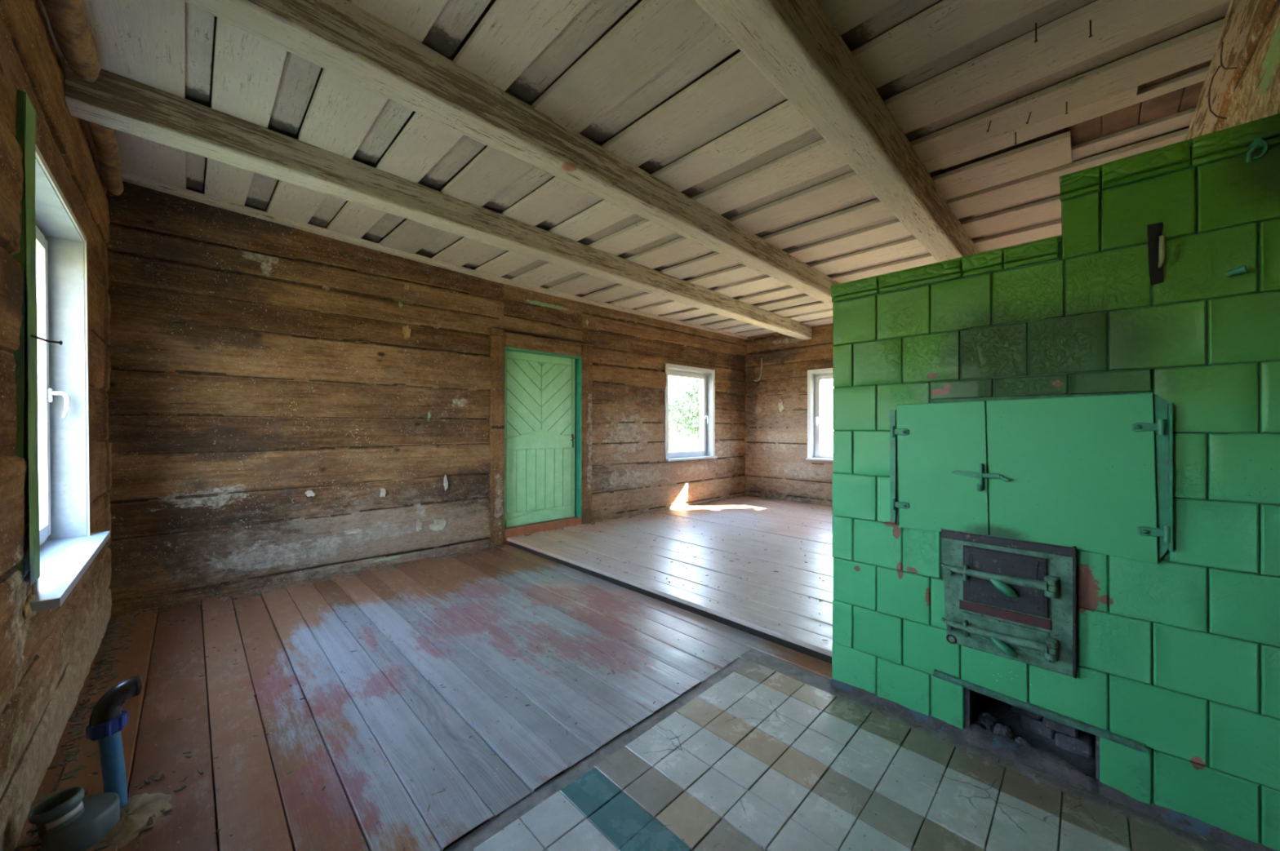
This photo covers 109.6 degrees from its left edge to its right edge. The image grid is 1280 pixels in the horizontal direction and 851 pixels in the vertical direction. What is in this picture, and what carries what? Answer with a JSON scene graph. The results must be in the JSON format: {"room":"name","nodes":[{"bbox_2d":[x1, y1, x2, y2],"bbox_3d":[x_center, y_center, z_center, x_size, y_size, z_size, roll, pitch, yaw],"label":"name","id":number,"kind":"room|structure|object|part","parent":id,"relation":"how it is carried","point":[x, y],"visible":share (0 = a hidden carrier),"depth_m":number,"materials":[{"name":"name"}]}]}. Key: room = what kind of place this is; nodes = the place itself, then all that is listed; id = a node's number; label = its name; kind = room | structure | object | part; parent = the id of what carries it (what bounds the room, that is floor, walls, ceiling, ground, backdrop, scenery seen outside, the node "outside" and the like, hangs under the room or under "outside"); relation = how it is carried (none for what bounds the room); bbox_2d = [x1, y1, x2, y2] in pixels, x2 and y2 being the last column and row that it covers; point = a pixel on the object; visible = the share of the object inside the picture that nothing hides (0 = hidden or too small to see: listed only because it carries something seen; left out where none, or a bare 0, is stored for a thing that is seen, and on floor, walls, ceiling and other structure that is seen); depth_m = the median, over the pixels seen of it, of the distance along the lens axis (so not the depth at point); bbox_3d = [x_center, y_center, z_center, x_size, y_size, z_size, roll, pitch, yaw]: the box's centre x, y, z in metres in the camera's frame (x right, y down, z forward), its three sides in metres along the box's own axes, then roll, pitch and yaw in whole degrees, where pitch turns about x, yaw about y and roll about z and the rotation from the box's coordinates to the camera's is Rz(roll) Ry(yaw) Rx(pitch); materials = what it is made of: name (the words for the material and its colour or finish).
{"room":"traditional dwelling","nodes":[
{"label":"traditional dwelling","id":0,"kind":"room"},
{"bbox_2d":[0,0,111,850],"bbox_3d":[-1.716,-0.257,1.089,5.154,3.204,0.219,0,0,45],"label":"wall","id":1,"kind":"structure","parent":0,"point":[46,661],"depth_m":1.47,"materials":[{"name":"brown wood"}]},
{"bbox_2d":[12,89,39,586],"bbox_3d":[-1.876,-0.260,1.379,0.130,1.482,0.040,0,0,45],"label":"board","id":2,"kind":"object","parent":1,"relation":"attached to","point":[25,357],"visible":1,"depth_m":1.36,"materials":[{"name":"green wood"}]},
{"bbox_2d":[30,334,62,345],"bbox_3d":[-1.844,-0.266,1.400,0.014,0.023,0.064,0,0,18],"label":"nail","id":3,"kind":"object","parent":2,"relation":"attached to","point":[60,342],"visible":1,"depth_m":1.40,"materials":[{"name":"metal"}]},
{"bbox_2d":[29,144,110,612],"bbox_3d":[-2.344,-0.177,1.763,1.272,1.483,0.262,0,0,45],"label":"window","id":4,"kind":"structure","parent":1,"relation":"in","point":[68,546],"depth_m":2.12,"materials":[{"name":"white plastic"}]},
{"bbox_2d":[22,594,36,624],"bbox_3d":[-1.881,0.559,1.385,0.158,0.083,0.034,0,0,45],"label":"lump","id":5,"kind":"object","parent":4,"relation":"attached to","point":[27,613],"visible":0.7,"depth_m":1.36,"materials":[{"name":"beige"}]},
{"bbox_3d":[-2.419,-0.176,1.718,0.983,1.366,0.092,0,0,45],"label":"sash","id":6,"kind":"part","parent":4,"relation":"part of","materials":[{"name":"white plastic"}]},
{"bbox_3d":[-2.696,-0.103,2.095,0.024,0.134,0.064,0,0,45],"label":"handle","id":7,"kind":"part","parent":4,"relation":"part of","materials":[{"name":"white plastic"}]},
{"bbox_3d":[-2.318,-0.179,1.819,1.103,1.478,0.028,0,0,45],"label":"casing","id":8,"kind":"part","parent":4,"relation":"part of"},
{"bbox_3d":[-2.323,0.551,1.783,1.272,0.029,0.198,0,0,45],"label":"sill","id":9,"kind":"part","parent":4,"relation":"part of","materials":[{"name":"white wood"}]},
{"bbox_2d":[41,0,101,81],"bbox_3d":[-1.662,-1.426,1.226,1.680,0.102,0.129,0,0,45],"label":"wooden pole","id":10,"kind":"object","parent":1,"relation":"attached to","point":[68,21],"visible":1,"depth_m":1.61,"materials":[{"name":"brown wood"}]},
{"bbox_2d":[86,120,123,195],"bbox_3d":[-2.830,-1.436,2.400,1.058,0.084,0.088,0,0,44],"label":"wooden pole","id":11,"kind":"object","parent":1,"relation":"attached to","point":[104,137],"visible":0.83,"depth_m":2.37,"materials":[{"name":"brown wood"}]},
{"bbox_2d":[104,181,747,617],"bbox_3d":[-0.874,-0.241,5.220,7.240,3.204,0.201,0,0,-42],"label":"wall","id":12,"kind":"structure","parent":0,"point":[257,365],"depth_m":3.57,"materials":[{"name":"brown wood"}]},
{"bbox_2d":[304,490,315,497],"bbox_3d":[-2.583,0.533,3.531,0.028,0.048,0.063,0,0,45],"label":"flake","id":13,"kind":"object","parent":12,"relation":"attached to","point":[309,493],"visible":1,"depth_m":3.52,"materials":[{"name":"paint"}]},
{"bbox_2d":[343,528,362,534],"bbox_3d":[-2.369,0.873,3.725,0.134,0.040,0.026,0,0,-42],"label":"flake","id":14,"kind":"object","parent":12,"relation":"attached to","point":[356,531],"visible":1,"depth_m":3.72,"materials":[{"name":"paint"}]},
{"bbox_2d":[379,488,386,497],"bbox_3d":[-2.210,0.577,3.872,0.027,0.077,0.043,0,0,45],"label":"flake","id":15,"kind":"object","parent":12,"relation":"attached to","point":[383,492],"visible":1,"depth_m":3.87,"materials":[{"name":"paint"}]},
{"bbox_2d":[402,324,410,338],"bbox_3d":[-2.069,-0.835,4.003,0.029,0.120,0.065,0,0,45],"label":"flake","id":16,"kind":"object","parent":12,"relation":"attached to","point":[406,331],"visible":1,"depth_m":4.00,"materials":[{"name":"beige paper"}]},
{"bbox_2d":[404,284,408,289],"bbox_3d":[-2.070,-1.227,4.002,0.028,0.046,0.034,0,0,45],"label":"flake","id":17,"kind":"object","parent":12,"relation":"attached to","point":[406,287],"visible":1,"depth_m":4.00,"materials":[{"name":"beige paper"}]},
{"bbox_2d":[415,520,422,532],"bbox_3d":[-1.996,0.901,4.067,0.026,0.111,0.054,0,0,45],"label":"flake","id":18,"kind":"object","parent":12,"relation":"attached to","point":[418,525],"visible":1,"depth_m":4.06,"materials":[{"name":"paint"}]},
{"bbox_2d":[122,171,747,339],"bbox_3d":[-0.776,-1.521,5.171,6.862,0.153,0.069,0,0,-42],"label":"trim","id":19,"kind":"structure","parent":12,"relation":"attached to","point":[127,177],"depth_m":3.73,"materials":[{"name":"beige wood"}]},
{"bbox_2d":[428,519,446,531],"bbox_3d":[-1.875,0.917,4.177,0.150,0.114,0.026,0,0,-42],"label":"flake","id":20,"kind":"object","parent":12,"relation":"attached to","point":[437,525],"visible":1,"depth_m":4.17,"materials":[{"name":"paint"}]},
{"bbox_2d":[443,475,448,490],"bbox_3d":[-1.821,0.537,4.228,0.026,0.148,0.033,0,0,45],"label":"flake","id":21,"kind":"object","parent":12,"relation":"attached to","point":[445,483],"visible":1,"depth_m":4.22,"materials":[{"name":"paint"}]},
{"bbox_2d":[488,327,594,546],"bbox_3d":[-1.098,0.175,5.024,1.275,2.322,0.252,0,0,-42],"label":"door","id":22,"kind":"structure","parent":12,"relation":"in","point":[540,420],"depth_m":4.96,"materials":[{"name":"green wood"}]},
{"bbox_3d":[-1.490,0.121,4.621,0.181,2.208,0.144,0,0,45],"label":"post","id":23,"kind":"part","parent":22,"relation":"part of","materials":[{"name":"brown wood"}]},
{"bbox_3d":[-0.673,0.108,5.376,0.169,2.100,0.152,0,0,45],"label":"post","id":24,"kind":"part","parent":22,"relation":"part of","materials":[{"name":"brown wood"}]},
{"bbox_2d":[664,363,717,462],"bbox_3d":[0.705,-0.180,6.633,1.084,1.355,0.240,0,0,-42],"label":"window","id":25,"kind":"structure","parent":12,"relation":"in","point":[706,377],"depth_m":6.91,"materials":[{"name":"white plastic"}]},
{"bbox_3d":[0.657,-0.165,6.675,0.909,1.210,0.077,0,0,-42],"label":"sash","id":26,"kind":"part","parent":25,"relation":"part of","materials":[{"name":"white plastic"}]},
{"bbox_3d":[0.654,-0.165,6.678,0.966,1.267,0.054,0,0,-42],"label":"frame","id":27,"kind":"part","parent":25,"relation":"part of","materials":[{"name":"white plastic"}]},
{"bbox_3d":[0.727,0.483,6.606,1.084,0.029,0.174,0,0,-42],"label":"sill","id":28,"kind":"part","parent":25,"relation":"part of","materials":[{"name":"white wood"}]},
{"bbox_2d":[15,496,1238,850],"bbox_3d":[0.780,1.236,3.557,4.998,0.172,7.102,0,0,45],"label":"floor","id":29,"kind":"structure","parent":0,"point":[265,791],"depth_m":2.18,"materials":[{"name":"brown wood"}]},
{"bbox_2d":[27,786,119,850],"bbox_3d":[-1.627,1.131,1.301,0.143,0.150,0.166,0,0,45],"label":"drain pipe","id":30,"kind":"object","parent":29,"relation":"on","point":[64,821],"visible":1,"depth_m":1.28,"materials":[{"name":"grey plastic"}]},
{"bbox_2d":[27,786,84,841],"bbox_3d":[-1.652,1.105,1.281,0.100,0.099,0.102,0,0,45],"label":"socket","id":31,"kind":"object","parent":30,"relation":"attached to","point":[62,812],"depth_m":1.27,"materials":[{"name":"grey plastic"}]},
{"bbox_2d":[86,792,172,850],"bbox_3d":[-1.567,1.208,1.375,0.274,0.041,0.207,0,0,45],"label":"mortar patch","id":32,"kind":"object","parent":29,"relation":"on","point":[135,815],"visible":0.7,"depth_m":1.37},
{"bbox_2d":[85,675,142,808],"bbox_3d":[-1.650,1.013,1.414,0.082,0.405,0.108,0,0,19],"label":"pipe","id":33,"kind":"object","parent":32,"relation":"on","point":[108,719],"visible":0.99,"depth_m":1.39,"materials":[{"name":"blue plastic"}]},
{"bbox_2d":[14,497,1226,850],"bbox_3d":[0.678,1.179,3.522,4.718,0.067,6.763,0,0,45],"label":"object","id":34,"kind":"structure","parent":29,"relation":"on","point":[33,842],"depth_m":1.92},
{"bbox_2d":[830,113,1279,850],"bbox_3d":[1.728,0.179,2.051,1.261,2.071,1.255,0,0,45],"label":"stove","id":35,"kind":"object","parent":29,"relation":"on","point":[1055,478],"visible":1,"depth_m":1.49,"materials":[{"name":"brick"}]},
{"bbox_3d":[1.195,0.168,1.796,0.309,0.521,0.014,0,0,45],"label":"oven door","id":36,"kind":"part","parent":35,"relation":"part of","materials":[{"name":"green paint"}]},
{"bbox_3d":[1.320,0.559,1.642,0.221,0.170,0.007,0,0,45],"label":"raised moulding","id":37,"kind":"part","parent":35,"relation":"part of","materials":[{"name":"metal"}]},
{"bbox_3d":[1.322,0.765,1.638,0.214,0.079,0.006,0,0,45],"label":"raised moulding","id":38,"kind":"part","parent":35,"relation":"part of","materials":[{"name":"green metal"}]},
{"bbox_3d":[1.326,0.564,1.644,0.245,0.209,0.012,0,0,45],"label":"fire door","id":39,"kind":"part","parent":35,"relation":"part of","materials":[{"name":"metal"}]},
{"bbox_3d":[1.333,0.627,1.659,0.382,0.442,0.022,0,0,45],"label":"fire door frame","id":40,"kind":"part","parent":35,"relation":"part of","materials":[{"name":"green metal"}]},
{"bbox_3d":[1.327,0.765,1.643,0.252,0.103,0.011,0,0,45],"label":"ash door","id":41,"kind":"part","parent":35,"relation":"part of","materials":[{"name":"green metal"}]},
{"bbox_3d":[1.752,-0.716,2.077,1.261,0.280,1.189,0,0,45],"label":"cornice","id":42,"kind":"part","parent":35,"relation":"part of","materials":[{"name":"green tile"}]},
{"bbox_3d":[1.449,0.164,1.543,0.423,0.528,0.013,0,0,45],"label":"oven door","id":43,"kind":"part","parent":35,"relation":"part of","materials":[{"name":"green paint"}]},
{"bbox_3d":[1.597,-0.537,1.381,0.014,0.099,0.035,0,0,45],"label":"damper handle","id":44,"kind":"part","parent":35,"relation":"part of","materials":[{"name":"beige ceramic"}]},
{"bbox_3d":[1.697,-0.440,1.281,0.029,0.023,0.046,0,0,28],"label":"damper knob","id":45,"kind":"part","parent":35,"relation":"part of","materials":[{"name":"green paint"}]},
{"bbox_2d":[40,0,1231,337],"bbox_3d":[0.741,-1.633,3.628,5.280,0.306,7.278,0,0,45],"label":"ceiling","id":46,"kind":"structure","parent":0,"point":[660,86],"depth_m":2.18,"materials":[{"name":"beige wood"}]},
{"bbox_2d":[65,59,812,340],"bbox_3d":[0.065,-1.395,4.338,0.185,0.183,6.936,0,0,45],"label":"ceiling beam","id":47,"kind":"structure","parent":46,"relation":"attached to","point":[115,101],"depth_m":2.53,"materials":[{"name":"beige wood"}]},
{"bbox_2d":[182,0,839,306],"bbox_3d":[0.840,-1.393,3.563,0.165,0.192,6.936,0,0,45],"label":"ceiling beam","id":48,"kind":"structure","parent":46,"relation":"attached to","point":[340,37],"depth_m":1.96,"materials":[{"name":"beige wood"}]},
{"bbox_2d":[694,0,979,262],"bbox_3d":[1.664,-1.371,2.739,0.179,0.238,6.936,0,0,45],"label":"ceiling beam","id":49,"kind":"structure","parent":46,"relation":"attached to","point":[793,44],"depth_m":1.82,"materials":[{"name":"beige wood"}]},
{"bbox_2d":[1013,132,1017,144],"bbox_3d":[1.907,-1.466,2.292,0.010,0.068,0.010,0,0,-23],"label":"nail","id":50,"kind":"object","parent":46,"relation":"hanging from","point":[1015,132],"visible":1,"depth_m":2.29,"materials":[{"name":"metal"}]},
{"bbox_2d":[1034,22,1037,42],"bbox_3d":[1.479,-1.469,1.685,0.010,0.068,0.010,0,0,-22],"label":"nail","id":51,"kind":"object","parent":46,"relation":"hanging from","point":[1036,40],"visible":1,"depth_m":1.68,"materials":[{"name":"metal"}]},
{"bbox_2d":[1065,101,1067,114],"bbox_3d":[1.958,-1.467,2.071,0.010,0.068,0.010,0,0,-23],"label":"nail","id":52,"kind":"object","parent":46,"relation":"hanging from","point":[1066,113],"visible":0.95,"depth_m":2.07,"materials":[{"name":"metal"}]},
{"bbox_2d":[1088,19,1092,37],"bbox_3d":[1.661,-1.469,1.663,0.010,0.069,0.012,0,0,23],"label":"nail","id":53,"kind":"object","parent":46,"relation":"hanging from","point":[1091,34],"visible":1,"depth_m":1.66,"materials":[{"name":"metal"}]},
{"bbox_2d":[1185,0,1263,140],"bbox_3d":[2.652,-1.472,2.107,0.081,0.035,3.840,0,0,45],"label":"batten","id":54,"kind":"object","parent":46,"relation":"attached to","point":[1241,15],"visible":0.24,"depth_m":1.79,"materials":[{"name":"brown wood"}]},
{"bbox_2d":[744,321,834,506],"bbox_3d":[3.441,-0.201,5.957,4.867,3.144,0.199,0,0,45],"label":"wall","id":55,"kind":"structure","parent":0,"point":[777,468],"depth_m":7.04,"materials":[{"name":"brown wood"}]},
{"bbox_2d":[754,358,762,386],"bbox_3d":[1.914,-0.856,7.318,0.145,0.463,0.079,0,0,45],"label":"cable","id":56,"kind":"object","parent":55,"relation":"attached to","point":[757,382],"visible":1,"depth_m":7.29,"materials":[{"name":"metal"}]},
{"bbox_2d":[777,400,784,412],"bbox_3d":[2.213,-0.297,7.056,0.104,0.172,0.026,0,0,45],"label":"flake","id":57,"kind":"object","parent":55,"relation":"attached to","point":[781,407],"visible":1,"depth_m":7.05,"materials":[{"name":"paint"}]},
{"bbox_2d":[805,368,833,461],"bbox_3d":[2.949,-0.159,6.420,1.104,1.343,0.240,0,0,45],"label":"window","id":58,"kind":"structure","parent":55,"relation":"in","point":[815,377],"depth_m":6.74,"materials":[{"name":"white plastic"}]},
{"bbox_3d":[2.924,0.498,6.394,1.104,0.029,0.174,0,0,45],"label":"sill","id":59,"kind":"part","parent":58,"relation":"part of","materials":[{"name":"white wood"}]},
{"bbox_3d":[2.998,-0.144,6.468,0.986,1.255,0.054,0,0,45],"label":"frame","id":60,"kind":"part","parent":58,"relation":"part of","materials":[{"name":"white plastic"}]},
{"bbox_3d":[2.994,-0.144,6.465,0.929,1.198,0.077,0,0,45],"label":"sash","id":61,"kind":"part","parent":58,"relation":"part of","materials":[{"name":"white plastic"}]},
{"bbox_2d":[471,661,1204,850],"bbox_3d":[0.459,1.208,1.071,1.610,0.021,1.908,0,0,45],"label":"floor tiles","id":62,"kind":"structure","parent":0,"point":[786,763],"depth_m":1.47,"materials":[{"name":"tile"}]},
{"bbox_2d":[1212,0,1279,132],"bbox_3d":[2.513,-0.217,1.833,0.225,3.144,7.224,0,0,45],"label":"wall","id":63,"kind":"structure","parent":0,"point":[1252,93],"depth_m":1.58,"materials":[{"name":"brown wood"}]},
{"bbox_2d":[1208,65,1226,119],"bbox_3d":[2.366,-1.354,1.854,0.295,0.095,0.040,0,0,-35],"label":"wire","id":64,"kind":"object","parent":63,"relation":"attached to","point":[1218,68],"visible":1,"depth_m":1.86,"materials":[{"name":"metal"}]},
{"bbox_2d":[1220,41,1236,69],"bbox_3d":[2.249,-1.407,1.734,0.250,0.026,0.026,0,0,-30],"label":"wire","id":65,"kind":"object","parent":63,"relation":"attached to","point":[1222,44],"visible":1,"depth_m":1.73,"materials":[{"name":"metal"}]},
{"label":"outside","id":66,"kind":"structure","parent":0,"visible":0},
{"bbox_2d":[668,428,834,452],"bbox_3d":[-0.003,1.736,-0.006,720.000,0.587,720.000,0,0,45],"label":"ground","id":67,"kind":"structure","parent":66,"point":[677,445],"depth_m":50.98,"materials":[{"name":"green plant"}]},
{"bbox_2d":[668,377,699,450],"bbox_3d":[3.340,-0.698,25.744,3.292,5.202,3.388,0,0,-25],"label":"birch tree","id":68,"kind":"object","parent":67,"relation":"on","point":[691,394],"visible":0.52,"depth_m":25.61,"materials":[{"name":"green plant"}]},
{"bbox_2d":[668,392,699,451],"bbox_3d":[2.202,-0.289,33.454,7.034,4.436,6.690,0,0,45],"label":"birch tree","id":69,"kind":"object","parent":67,"relation":"on","point":[673,402],"visible":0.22,"depth_m":32.74,"materials":[{"name":"green plant"}]}
]}

